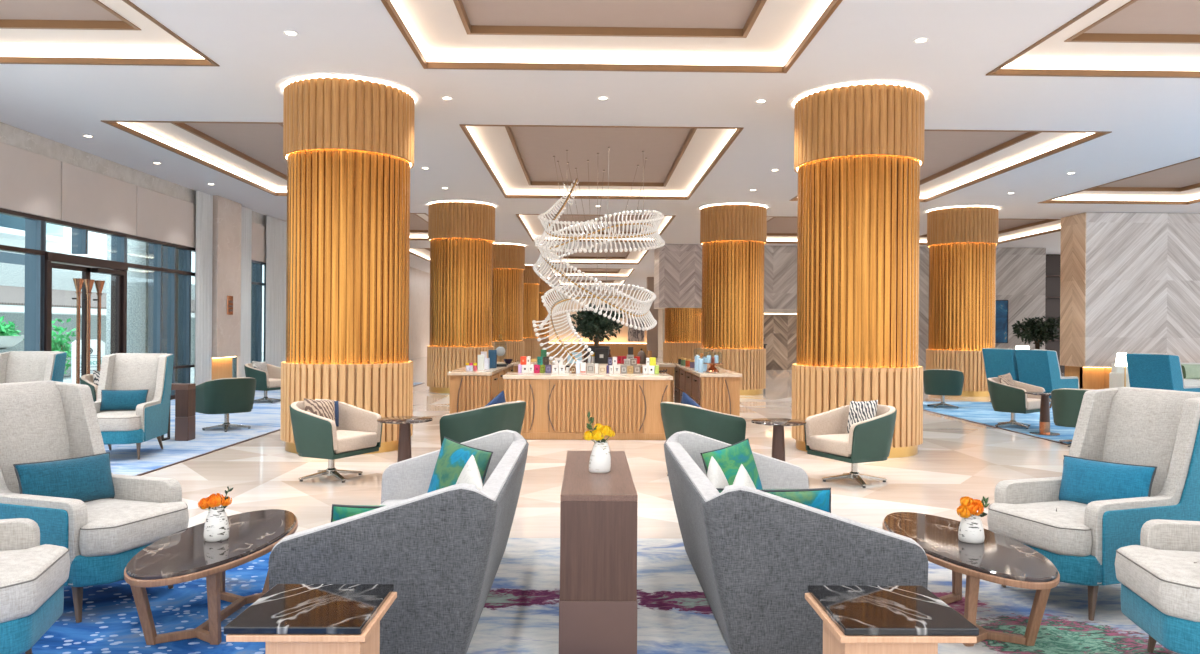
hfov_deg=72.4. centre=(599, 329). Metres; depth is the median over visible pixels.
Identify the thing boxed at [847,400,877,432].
cushion
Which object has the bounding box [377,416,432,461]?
round table
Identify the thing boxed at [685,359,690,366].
spice jar
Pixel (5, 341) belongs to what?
bowl
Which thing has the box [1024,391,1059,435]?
round table
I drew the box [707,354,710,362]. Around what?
canister
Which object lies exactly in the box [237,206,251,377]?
curtain
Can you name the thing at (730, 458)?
cushion
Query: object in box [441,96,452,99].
recessed light
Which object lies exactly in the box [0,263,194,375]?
building
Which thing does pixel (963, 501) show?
flower
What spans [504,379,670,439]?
reception desk
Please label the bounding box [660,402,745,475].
swivel chair
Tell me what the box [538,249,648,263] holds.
ceiling
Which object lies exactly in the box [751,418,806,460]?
round table
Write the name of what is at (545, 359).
box
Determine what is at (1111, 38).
ceiling
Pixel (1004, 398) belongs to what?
swivel chair
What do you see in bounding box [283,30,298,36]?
recessed light
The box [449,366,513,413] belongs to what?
reception desk
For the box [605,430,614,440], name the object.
flower
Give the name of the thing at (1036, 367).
chair
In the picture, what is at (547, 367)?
box
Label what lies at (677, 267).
wall
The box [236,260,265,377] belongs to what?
window
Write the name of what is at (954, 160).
ceiling
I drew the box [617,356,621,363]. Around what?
gift box
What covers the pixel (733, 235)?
column
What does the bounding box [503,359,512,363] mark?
bowl
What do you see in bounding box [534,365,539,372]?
box
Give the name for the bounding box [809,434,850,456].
seat cushion
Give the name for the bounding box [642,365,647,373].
box
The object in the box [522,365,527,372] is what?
box
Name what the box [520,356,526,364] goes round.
box
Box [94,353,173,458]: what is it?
chair
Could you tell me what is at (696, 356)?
canister
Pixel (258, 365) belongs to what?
cushion
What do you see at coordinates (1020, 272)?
wall
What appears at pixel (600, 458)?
vase
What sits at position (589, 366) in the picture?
box
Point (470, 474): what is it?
cushion
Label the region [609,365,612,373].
box
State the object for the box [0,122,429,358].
wall
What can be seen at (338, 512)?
cushion
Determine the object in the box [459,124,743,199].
ceiling
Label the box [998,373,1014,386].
cushion
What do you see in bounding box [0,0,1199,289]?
ceiling
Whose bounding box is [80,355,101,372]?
print
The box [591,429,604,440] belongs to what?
flower
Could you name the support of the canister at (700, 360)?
on the countertop at (722, 372)
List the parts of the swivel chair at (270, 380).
seat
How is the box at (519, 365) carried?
on the countertop at (510, 375)
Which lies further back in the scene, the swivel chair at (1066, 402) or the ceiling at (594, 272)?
the ceiling at (594, 272)
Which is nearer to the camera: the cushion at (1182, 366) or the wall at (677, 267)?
the cushion at (1182, 366)
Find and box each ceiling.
[0,0,219,65]
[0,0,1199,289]
[101,120,286,195]
[381,0,842,72]
[410,213,427,239]
[410,248,429,261]
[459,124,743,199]
[516,214,675,241]
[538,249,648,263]
[550,268,633,276]
[558,280,625,285]
[767,216,796,243]
[789,129,1111,201]
[919,219,1060,244]
[986,0,1199,77]
[1038,157,1199,204]
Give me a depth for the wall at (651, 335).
45.65 m
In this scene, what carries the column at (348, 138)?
on the floor
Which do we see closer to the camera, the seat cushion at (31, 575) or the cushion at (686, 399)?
the seat cushion at (31, 575)
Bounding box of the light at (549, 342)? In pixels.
[549,342,646,343]
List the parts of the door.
handle, handle, handle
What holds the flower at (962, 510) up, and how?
in the vase at (971, 530)
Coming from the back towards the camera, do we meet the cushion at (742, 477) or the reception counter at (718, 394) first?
the reception counter at (718, 394)
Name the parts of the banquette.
armrest, backrest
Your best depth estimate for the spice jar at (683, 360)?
14.58 m
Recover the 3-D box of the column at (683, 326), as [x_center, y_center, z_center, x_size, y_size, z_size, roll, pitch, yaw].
[3.041,-0.703,29.047,1.770,4.450,1.770,0,0,-1]
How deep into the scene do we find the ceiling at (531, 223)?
24.38 m
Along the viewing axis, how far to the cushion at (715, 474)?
4.64 m
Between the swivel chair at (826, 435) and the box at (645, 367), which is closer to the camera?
the swivel chair at (826, 435)
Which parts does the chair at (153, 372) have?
panel, frame, leg, backrest, panel, leg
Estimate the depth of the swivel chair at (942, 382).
15.96 m
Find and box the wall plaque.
[227,296,232,314]
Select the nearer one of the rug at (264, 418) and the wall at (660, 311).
the rug at (264, 418)
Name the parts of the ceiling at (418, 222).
fabric panel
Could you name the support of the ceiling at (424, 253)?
attached to the ceiling at (1154, 123)
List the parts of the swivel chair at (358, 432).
arm, arm, seat, arm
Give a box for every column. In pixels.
[275,72,421,454]
[424,200,498,392]
[492,243,527,371]
[523,264,540,361]
[539,277,549,354]
[548,286,555,335]
[663,308,701,362]
[696,202,770,394]
[787,79,932,457]
[923,205,1002,396]
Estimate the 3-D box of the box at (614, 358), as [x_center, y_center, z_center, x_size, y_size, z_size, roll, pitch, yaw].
[0.213,0.454,11.783,0.061,0.120,0.104,0,0,-1]
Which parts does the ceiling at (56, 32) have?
fabric panel, panel frame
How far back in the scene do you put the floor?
8.67 m
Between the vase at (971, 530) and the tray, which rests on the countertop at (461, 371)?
the tray
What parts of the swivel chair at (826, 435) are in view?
arm, seat, arm, arm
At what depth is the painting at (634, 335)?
45.99 m
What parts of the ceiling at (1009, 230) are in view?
panel frame, fabric panel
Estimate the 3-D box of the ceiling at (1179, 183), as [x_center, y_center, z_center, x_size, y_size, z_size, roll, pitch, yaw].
[11.699,-2.993,15.348,3.500,0.282,6.650,0,0,-1]
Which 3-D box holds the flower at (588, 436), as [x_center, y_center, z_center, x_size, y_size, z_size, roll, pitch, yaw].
[-0.044,0.578,4.255,0.089,0.106,0.061,0,0,-1]
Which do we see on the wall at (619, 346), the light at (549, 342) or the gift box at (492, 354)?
the light at (549, 342)
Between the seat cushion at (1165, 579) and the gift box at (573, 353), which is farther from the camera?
the gift box at (573, 353)
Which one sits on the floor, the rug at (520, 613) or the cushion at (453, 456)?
the rug at (520, 613)
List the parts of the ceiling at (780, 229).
panel frame, fabric panel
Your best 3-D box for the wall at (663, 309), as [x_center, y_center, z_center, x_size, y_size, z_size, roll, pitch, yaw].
[3.761,-0.697,44.060,0.400,4.450,4.000,0,0,-1]
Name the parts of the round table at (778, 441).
stem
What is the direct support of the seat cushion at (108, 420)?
on the chair at (153, 372)
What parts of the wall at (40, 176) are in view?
upholstered panel, upholstered panel, upholstered panel, upholstered panel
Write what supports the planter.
on the pavement
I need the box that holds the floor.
[142,350,1070,538]
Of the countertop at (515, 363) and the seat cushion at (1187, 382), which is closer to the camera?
the countertop at (515, 363)
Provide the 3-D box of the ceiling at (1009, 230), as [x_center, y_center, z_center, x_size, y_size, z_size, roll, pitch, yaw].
[11.565,-2.994,24.471,3.500,0.282,6.500,0,0,-1]
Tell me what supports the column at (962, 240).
on the floor
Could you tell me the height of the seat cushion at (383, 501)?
0.195 m
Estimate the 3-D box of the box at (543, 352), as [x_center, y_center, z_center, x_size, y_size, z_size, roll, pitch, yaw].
[-0.806,0.340,11.768,0.078,0.100,0.104,0,0,-1]
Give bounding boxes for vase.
[204,506,228,541]
[589,441,610,472]
[958,514,984,543]
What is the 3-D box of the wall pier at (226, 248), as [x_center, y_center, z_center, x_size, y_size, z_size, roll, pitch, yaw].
[-8.814,-0.790,19.048,0.420,4.450,1.250,0,0,-1]
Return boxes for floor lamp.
[1016,346,1028,348]
[1115,353,1126,386]
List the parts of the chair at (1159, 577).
leg, frame, panel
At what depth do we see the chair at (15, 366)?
10.35 m
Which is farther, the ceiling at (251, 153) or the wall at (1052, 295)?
the wall at (1052, 295)
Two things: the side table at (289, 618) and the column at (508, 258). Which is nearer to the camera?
the side table at (289, 618)
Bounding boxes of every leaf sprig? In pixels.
[221,487,233,507]
[586,411,596,441]
[976,496,989,513]
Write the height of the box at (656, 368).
0.117 m
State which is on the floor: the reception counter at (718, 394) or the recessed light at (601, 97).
the reception counter at (718, 394)
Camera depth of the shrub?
20.54 m
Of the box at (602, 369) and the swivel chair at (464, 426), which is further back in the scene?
the box at (602, 369)
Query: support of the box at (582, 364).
on the countertop at (510, 375)
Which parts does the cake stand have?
plate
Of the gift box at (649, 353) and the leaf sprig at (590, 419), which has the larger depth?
the gift box at (649, 353)
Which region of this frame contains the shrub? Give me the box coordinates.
[51,318,75,373]
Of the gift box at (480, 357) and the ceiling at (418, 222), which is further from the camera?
the ceiling at (418, 222)
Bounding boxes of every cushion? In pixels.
[0,544,69,622]
[13,452,114,501]
[79,498,188,556]
[93,370,99,384]
[97,411,140,430]
[100,389,148,410]
[252,361,267,371]
[267,378,280,387]
[304,398,334,421]
[331,504,386,521]
[334,401,338,426]
[334,430,376,452]
[380,499,405,504]
[427,437,492,492]
[456,455,482,490]
[484,391,505,406]
[681,392,701,407]
[700,438,762,488]
[707,456,728,487]
[716,488,830,512]
[733,464,755,488]
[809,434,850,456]
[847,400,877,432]
[987,500,1091,556]
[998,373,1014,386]
[1026,398,1040,409]
[1059,455,1156,503]
[1115,545,1199,621]
[1181,364,1199,378]
[1181,365,1185,378]
[1184,379,1199,385]
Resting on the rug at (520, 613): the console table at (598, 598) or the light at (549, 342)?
the console table at (598, 598)
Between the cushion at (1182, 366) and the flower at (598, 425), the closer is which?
the flower at (598, 425)
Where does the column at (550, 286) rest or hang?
on the floor
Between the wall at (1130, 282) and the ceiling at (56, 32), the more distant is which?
the wall at (1130, 282)
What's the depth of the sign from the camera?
16.94 m
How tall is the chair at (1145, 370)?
1.159 m
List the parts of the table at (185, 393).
metal leg frame, panel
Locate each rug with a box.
[22,538,1178,653]
[104,382,422,475]
[923,401,1074,444]
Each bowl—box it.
[0,336,23,348]
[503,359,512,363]
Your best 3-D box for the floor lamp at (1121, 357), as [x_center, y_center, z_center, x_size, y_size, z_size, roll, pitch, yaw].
[9.761,1.007,15.245,0.320,1.130,0.320,0,0,-1]
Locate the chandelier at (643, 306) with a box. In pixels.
[532,147,664,371]
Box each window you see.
[0,208,194,399]
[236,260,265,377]
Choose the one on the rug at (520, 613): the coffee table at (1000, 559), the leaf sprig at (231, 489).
the coffee table at (1000, 559)
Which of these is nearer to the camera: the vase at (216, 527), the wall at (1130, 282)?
the vase at (216, 527)
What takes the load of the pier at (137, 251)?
on the pavement
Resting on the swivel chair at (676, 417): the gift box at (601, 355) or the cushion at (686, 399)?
the cushion at (686, 399)
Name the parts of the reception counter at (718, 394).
drawer, drawer, drawer, drawer, drawer, drawer, fluted panel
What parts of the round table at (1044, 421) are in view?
stem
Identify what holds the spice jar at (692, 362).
on the countertop at (722, 372)
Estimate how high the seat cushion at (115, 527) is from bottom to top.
0.174 m
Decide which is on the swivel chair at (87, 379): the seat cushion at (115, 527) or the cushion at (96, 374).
the cushion at (96, 374)
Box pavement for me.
[63,352,263,382]
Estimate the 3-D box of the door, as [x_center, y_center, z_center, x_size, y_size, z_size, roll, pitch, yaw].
[-8.764,0.106,14.013,0.385,2.660,2.240,0,0,-1]
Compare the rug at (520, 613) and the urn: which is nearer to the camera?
the rug at (520, 613)
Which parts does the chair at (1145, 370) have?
backrest, panel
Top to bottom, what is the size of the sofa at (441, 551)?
0.817 m
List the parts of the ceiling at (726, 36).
fabric panel, panel frame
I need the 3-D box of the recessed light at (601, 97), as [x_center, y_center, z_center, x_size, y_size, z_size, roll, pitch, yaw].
[0.038,-2.945,10.448,0.150,0.008,0.150,0,0,-1]
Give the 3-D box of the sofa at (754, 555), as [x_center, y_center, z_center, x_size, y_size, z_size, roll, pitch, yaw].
[0.911,1.086,4.514,0.959,0.817,2.020,0,0,-1]
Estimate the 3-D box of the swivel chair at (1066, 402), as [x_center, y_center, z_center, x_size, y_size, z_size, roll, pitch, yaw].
[6.398,1.151,10.851,0.729,0.763,0.683,0,0,38]
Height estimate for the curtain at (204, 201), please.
4.410 m
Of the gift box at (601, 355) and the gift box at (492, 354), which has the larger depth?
the gift box at (601, 355)
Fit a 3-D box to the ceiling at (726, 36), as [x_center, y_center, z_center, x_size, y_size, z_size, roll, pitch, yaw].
[0.115,-3.078,6.002,4.180,0.282,6.700,0,0,-1]
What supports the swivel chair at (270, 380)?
on the rug at (264, 418)
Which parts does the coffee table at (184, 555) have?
leg, leg, leg, leg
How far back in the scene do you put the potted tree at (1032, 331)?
23.58 m
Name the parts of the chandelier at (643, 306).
glass rod, glass rod, glass rod, glass rod, glass rod, glass rod, glass rod, glass rod, glass rod, glass rod, glass rod, glass rod, glass rod, glass rod, glass rod, glass rod, glass rod, glass rod, glass rod, glass rod, glass rod, glass rod, glass rod, glass rod, wire rail, glass rod, glass rod, glass rod, glass rod, glass rod, glass rod, glass rod, glass rod, glass rod, glass rod, glass rod, glass rod, glass rod, glass rod, glass rod, glass rod, glass rod, glass rod, glass rod, glass rod, glass rod, glass rod, glass rod, glass rod, glass rod, glass rod, glass rod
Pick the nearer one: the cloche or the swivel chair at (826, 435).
the swivel chair at (826, 435)
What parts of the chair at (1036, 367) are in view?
panel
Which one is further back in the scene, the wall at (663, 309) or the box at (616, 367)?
the wall at (663, 309)
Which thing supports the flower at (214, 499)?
in the vase at (216, 527)
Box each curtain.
[194,190,212,384]
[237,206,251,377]
[265,215,286,366]
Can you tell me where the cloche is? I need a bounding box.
[637,348,645,363]
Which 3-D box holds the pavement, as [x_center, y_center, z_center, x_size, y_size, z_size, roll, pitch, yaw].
[-27.125,1.321,19.605,36.350,0.001,60.000,0,0,-1]
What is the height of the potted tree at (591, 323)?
2.217 m
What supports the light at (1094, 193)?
on the ceiling at (1179, 183)
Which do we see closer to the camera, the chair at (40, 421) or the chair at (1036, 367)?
the chair at (40, 421)
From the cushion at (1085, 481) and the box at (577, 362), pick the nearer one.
the cushion at (1085, 481)
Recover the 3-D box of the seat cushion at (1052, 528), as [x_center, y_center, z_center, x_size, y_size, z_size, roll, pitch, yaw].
[2.631,1.083,4.575,0.732,0.174,0.644,0,0,-19]
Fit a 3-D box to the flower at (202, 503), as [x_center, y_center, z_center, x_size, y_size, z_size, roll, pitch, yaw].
[-1.969,0.897,4.100,0.080,0.112,0.069,0,0,25]
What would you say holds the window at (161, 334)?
in the wall at (40, 176)
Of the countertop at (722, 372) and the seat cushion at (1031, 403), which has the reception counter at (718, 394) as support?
the countertop at (722, 372)
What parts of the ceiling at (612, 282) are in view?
panel frame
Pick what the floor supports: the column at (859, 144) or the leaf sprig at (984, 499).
the column at (859, 144)
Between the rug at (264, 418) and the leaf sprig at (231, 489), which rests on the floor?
the rug at (264, 418)
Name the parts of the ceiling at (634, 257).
panel frame, fabric panel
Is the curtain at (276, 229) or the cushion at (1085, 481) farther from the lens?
the curtain at (276, 229)
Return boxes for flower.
[198,497,208,508]
[206,493,223,508]
[221,496,231,507]
[583,431,594,442]
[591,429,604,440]
[594,423,602,429]
[600,425,610,434]
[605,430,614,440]
[957,505,971,517]
[960,496,974,505]
[967,502,983,515]
[973,499,983,508]
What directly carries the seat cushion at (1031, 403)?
on the swivel chair at (1004, 398)
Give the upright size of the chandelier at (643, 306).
4.006 m
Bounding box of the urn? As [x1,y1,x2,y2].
[496,347,504,355]
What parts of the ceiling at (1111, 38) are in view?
panel frame, fabric panel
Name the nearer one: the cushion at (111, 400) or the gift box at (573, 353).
the cushion at (111, 400)
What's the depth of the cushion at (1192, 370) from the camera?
19.04 m
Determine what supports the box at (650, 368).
on the countertop at (510, 375)
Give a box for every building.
[0,214,65,269]
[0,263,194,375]
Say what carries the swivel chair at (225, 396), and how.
on the rug at (264, 418)
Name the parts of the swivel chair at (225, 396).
arm, seat, arm, arm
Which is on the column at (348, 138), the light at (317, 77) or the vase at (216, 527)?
the light at (317, 77)
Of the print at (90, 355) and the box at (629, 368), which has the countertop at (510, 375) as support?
the box at (629, 368)
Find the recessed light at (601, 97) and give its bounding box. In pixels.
[597,96,608,99]
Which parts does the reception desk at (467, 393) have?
fluted panel, drawer, drawer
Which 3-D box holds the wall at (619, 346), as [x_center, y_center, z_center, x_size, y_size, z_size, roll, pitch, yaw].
[-0.126,-0.051,46.253,5.500,3.100,0.500,0,0,-1]
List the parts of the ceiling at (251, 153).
panel frame, fabric panel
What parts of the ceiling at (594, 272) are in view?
fabric panel, panel frame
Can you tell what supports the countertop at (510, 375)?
on the reception desk at (556, 409)
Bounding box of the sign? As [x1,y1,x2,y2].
[71,340,104,383]
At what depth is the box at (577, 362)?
11.73 m
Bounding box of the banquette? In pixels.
[1109,362,1199,387]
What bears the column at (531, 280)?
on the floor
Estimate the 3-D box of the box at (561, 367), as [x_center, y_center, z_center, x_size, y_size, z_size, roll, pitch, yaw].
[-0.545,0.567,11.772,0.090,0.117,0.104,0,0,-1]
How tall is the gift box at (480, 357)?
0.230 m
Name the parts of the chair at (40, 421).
backrest, panel, leg, frame, panel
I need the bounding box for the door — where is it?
[44,252,127,383]
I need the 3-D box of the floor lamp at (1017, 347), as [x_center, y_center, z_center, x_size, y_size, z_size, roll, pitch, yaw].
[9.446,0.969,18.340,0.320,1.200,0.320,0,0,-1]
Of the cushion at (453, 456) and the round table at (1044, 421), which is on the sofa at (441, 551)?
the cushion at (453, 456)
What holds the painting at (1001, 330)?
attached to the wall at (1020, 272)
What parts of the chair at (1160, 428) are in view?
panel, frame, leg, panel, backrest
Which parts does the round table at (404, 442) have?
stem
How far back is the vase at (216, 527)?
4.07 m
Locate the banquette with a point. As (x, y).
(1116, 376)
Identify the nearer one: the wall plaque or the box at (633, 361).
the box at (633, 361)
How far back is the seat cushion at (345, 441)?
8.06 m
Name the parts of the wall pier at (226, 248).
niche panel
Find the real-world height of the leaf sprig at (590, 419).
0.207 m
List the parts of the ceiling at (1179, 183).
panel frame, fabric panel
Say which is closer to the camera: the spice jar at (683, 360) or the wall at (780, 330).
the spice jar at (683, 360)
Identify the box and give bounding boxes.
[477,355,484,369]
[484,358,489,368]
[488,350,496,367]
[518,364,521,372]
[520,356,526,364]
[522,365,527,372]
[528,365,533,372]
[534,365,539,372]
[537,356,542,364]
[540,365,544,372]
[541,350,546,356]
[543,357,548,364]
[545,365,551,372]
[552,365,558,372]
[555,358,562,364]
[559,365,564,372]
[567,352,581,362]
[576,361,579,372]
[580,362,585,372]
[586,363,593,372]
[595,349,607,362]
[595,363,597,372]
[599,366,605,373]
[608,357,611,364]
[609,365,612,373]
[613,357,616,364]
[614,365,619,373]
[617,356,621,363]
[621,365,626,373]
[624,359,629,365]
[627,366,632,373]
[628,347,632,354]
[630,358,636,365]
[633,365,640,373]
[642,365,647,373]
[647,351,651,359]
[648,365,654,373]
[649,357,655,365]
[654,365,658,373]
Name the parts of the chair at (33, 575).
panel, frame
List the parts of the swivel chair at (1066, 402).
seat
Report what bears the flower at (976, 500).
in the vase at (971, 530)
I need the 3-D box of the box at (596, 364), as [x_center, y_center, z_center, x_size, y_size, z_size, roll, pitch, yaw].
[-0.048,0.559,11.781,0.049,0.140,0.102,0,0,-1]
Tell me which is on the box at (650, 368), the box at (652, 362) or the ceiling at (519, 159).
the box at (652, 362)
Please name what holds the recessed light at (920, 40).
in the ceiling at (1154, 123)
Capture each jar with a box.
[469,363,472,370]
[473,363,476,370]
[566,365,569,372]
[681,358,685,365]
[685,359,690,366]
[690,360,694,367]
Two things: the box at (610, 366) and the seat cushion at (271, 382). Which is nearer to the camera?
the box at (610, 366)
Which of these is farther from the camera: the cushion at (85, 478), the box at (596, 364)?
the box at (596, 364)
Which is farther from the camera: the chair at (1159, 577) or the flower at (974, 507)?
the flower at (974, 507)
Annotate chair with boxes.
[0,351,66,382]
[0,381,188,622]
[0,518,69,653]
[80,374,97,401]
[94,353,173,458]
[195,377,255,431]
[244,363,280,402]
[290,399,381,482]
[439,401,525,445]
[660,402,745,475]
[804,404,896,487]
[923,369,963,408]
[982,348,1019,401]
[987,377,1044,428]
[987,387,1199,620]
[1015,349,1079,407]
[1051,388,1093,446]
[1115,519,1199,653]
[1126,353,1199,391]
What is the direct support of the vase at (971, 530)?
on the coffee table at (1000, 559)
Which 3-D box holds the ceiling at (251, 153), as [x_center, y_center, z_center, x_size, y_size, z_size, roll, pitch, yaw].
[-5.799,-3.122,15.091,2.900,0.282,6.650,0,0,-1]
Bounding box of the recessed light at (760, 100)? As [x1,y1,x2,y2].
[755,99,766,102]
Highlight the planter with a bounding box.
[0,316,23,352]
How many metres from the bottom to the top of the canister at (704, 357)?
0.230 m
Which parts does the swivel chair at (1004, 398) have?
arm, seat, arm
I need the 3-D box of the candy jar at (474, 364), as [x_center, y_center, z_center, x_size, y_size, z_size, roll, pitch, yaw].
[-1.867,0.559,12.274,0.060,0.115,0.060,0,0,-1]
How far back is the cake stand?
12.31 m
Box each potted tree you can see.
[570,299,625,361]
[1012,316,1059,348]
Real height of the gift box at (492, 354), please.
0.290 m
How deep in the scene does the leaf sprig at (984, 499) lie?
4.19 m
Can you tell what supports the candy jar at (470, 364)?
on the countertop at (461, 371)
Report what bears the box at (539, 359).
on the box at (542, 367)
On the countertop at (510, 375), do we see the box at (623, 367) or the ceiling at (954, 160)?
the box at (623, 367)
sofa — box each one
[268,430,528,653]
[664,431,927,653]
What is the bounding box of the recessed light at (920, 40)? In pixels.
[913,37,928,42]
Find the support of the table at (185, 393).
on the rug at (264, 418)
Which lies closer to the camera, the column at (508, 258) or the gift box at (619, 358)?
the gift box at (619, 358)
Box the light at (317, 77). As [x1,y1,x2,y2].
[286,77,403,90]
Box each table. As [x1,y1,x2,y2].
[124,509,297,644]
[161,383,195,440]
[224,584,396,653]
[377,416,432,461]
[559,451,637,653]
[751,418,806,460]
[805,585,978,653]
[883,512,1059,645]
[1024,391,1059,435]
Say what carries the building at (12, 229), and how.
on the pavement
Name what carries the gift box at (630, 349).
on the gift box
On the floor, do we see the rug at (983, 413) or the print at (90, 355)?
the rug at (983, 413)
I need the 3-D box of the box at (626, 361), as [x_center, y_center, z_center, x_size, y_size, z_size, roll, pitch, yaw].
[0.389,0.470,11.786,0.087,0.090,0.104,0,0,-1]
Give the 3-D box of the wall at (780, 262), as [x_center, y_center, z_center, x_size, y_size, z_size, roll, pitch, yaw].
[6.546,-1.712,28.519,5.100,2.360,0.360,0,0,-1]
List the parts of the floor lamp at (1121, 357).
lamp shade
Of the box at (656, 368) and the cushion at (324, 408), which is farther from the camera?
the box at (656, 368)
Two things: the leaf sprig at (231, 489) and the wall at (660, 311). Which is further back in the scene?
the wall at (660, 311)
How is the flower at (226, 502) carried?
in the vase at (216, 527)
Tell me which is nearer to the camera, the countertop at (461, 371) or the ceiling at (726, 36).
the ceiling at (726, 36)
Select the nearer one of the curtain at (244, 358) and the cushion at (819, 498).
the cushion at (819, 498)
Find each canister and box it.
[695,355,699,370]
[698,357,702,371]
[703,356,706,370]
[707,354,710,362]
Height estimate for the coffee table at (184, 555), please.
0.426 m
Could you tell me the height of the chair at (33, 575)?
1.159 m
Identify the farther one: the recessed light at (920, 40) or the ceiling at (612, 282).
the ceiling at (612, 282)
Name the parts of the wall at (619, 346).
wood panel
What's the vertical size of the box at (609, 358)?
0.110 m
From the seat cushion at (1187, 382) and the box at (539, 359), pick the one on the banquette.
the seat cushion at (1187, 382)
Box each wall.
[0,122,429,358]
[549,301,646,356]
[555,290,662,349]
[646,277,657,356]
[654,244,701,308]
[663,309,664,341]
[764,246,796,313]
[764,314,796,369]
[919,247,1045,370]
[1045,254,1064,372]
[1060,212,1199,389]
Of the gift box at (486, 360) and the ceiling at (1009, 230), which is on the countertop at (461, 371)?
the gift box at (486, 360)
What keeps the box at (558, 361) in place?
on the box at (561, 367)
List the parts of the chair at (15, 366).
panel, panel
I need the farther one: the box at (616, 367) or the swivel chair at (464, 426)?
the box at (616, 367)
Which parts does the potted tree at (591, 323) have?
pot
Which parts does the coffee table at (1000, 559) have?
leg, leg, leg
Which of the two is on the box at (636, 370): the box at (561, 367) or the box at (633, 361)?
the box at (633, 361)
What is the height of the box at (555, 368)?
0.117 m
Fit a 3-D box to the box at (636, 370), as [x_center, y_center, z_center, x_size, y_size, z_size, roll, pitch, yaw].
[0.532,0.575,11.788,0.097,0.117,0.104,0,0,-1]
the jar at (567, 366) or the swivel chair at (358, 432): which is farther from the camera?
the jar at (567, 366)
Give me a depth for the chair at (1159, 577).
3.51 m
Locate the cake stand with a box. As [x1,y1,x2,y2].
[703,349,722,371]
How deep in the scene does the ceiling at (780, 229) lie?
26.23 m
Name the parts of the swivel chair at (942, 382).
seat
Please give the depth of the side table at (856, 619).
2.83 m
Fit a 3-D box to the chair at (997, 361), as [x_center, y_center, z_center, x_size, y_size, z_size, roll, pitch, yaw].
[8.747,0.975,17.285,1.161,1.159,0.723,0,0,-26]
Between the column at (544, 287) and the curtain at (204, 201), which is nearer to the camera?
the curtain at (204, 201)
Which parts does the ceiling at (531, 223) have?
fabric panel, panel frame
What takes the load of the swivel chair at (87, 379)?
on the rug at (264, 418)
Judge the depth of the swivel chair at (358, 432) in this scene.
7.96 m
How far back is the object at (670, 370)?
15.04 m
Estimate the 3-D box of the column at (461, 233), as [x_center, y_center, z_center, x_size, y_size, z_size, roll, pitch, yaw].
[-3.322,-0.749,19.653,1.770,4.450,1.770,0,0,-1]
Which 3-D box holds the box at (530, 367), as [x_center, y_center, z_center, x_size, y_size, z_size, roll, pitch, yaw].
[-0.987,0.564,11.766,0.075,0.117,0.104,0,0,-1]
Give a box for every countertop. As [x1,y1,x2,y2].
[447,362,514,375]
[503,372,672,379]
[513,362,675,366]
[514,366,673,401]
[673,363,741,376]
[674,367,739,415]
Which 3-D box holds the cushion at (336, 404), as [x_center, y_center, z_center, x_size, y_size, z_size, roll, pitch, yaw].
[-2.786,0.860,8.388,0.126,0.293,0.303,0,0,34]
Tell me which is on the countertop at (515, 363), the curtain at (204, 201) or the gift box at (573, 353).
the gift box at (573, 353)
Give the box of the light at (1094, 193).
[1064,187,1199,200]
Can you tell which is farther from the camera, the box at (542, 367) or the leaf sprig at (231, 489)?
the box at (542, 367)
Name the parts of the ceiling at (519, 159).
panel frame, fabric panel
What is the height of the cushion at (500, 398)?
0.469 m
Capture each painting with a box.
[628,318,644,341]
[995,300,1007,342]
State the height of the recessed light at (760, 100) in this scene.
0.008 m
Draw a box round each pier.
[106,235,251,382]
[212,195,241,379]
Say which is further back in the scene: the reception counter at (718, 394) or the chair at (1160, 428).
the reception counter at (718, 394)
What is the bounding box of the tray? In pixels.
[497,364,507,366]
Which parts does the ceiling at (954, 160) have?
fabric panel, panel frame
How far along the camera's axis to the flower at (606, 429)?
4.25 m

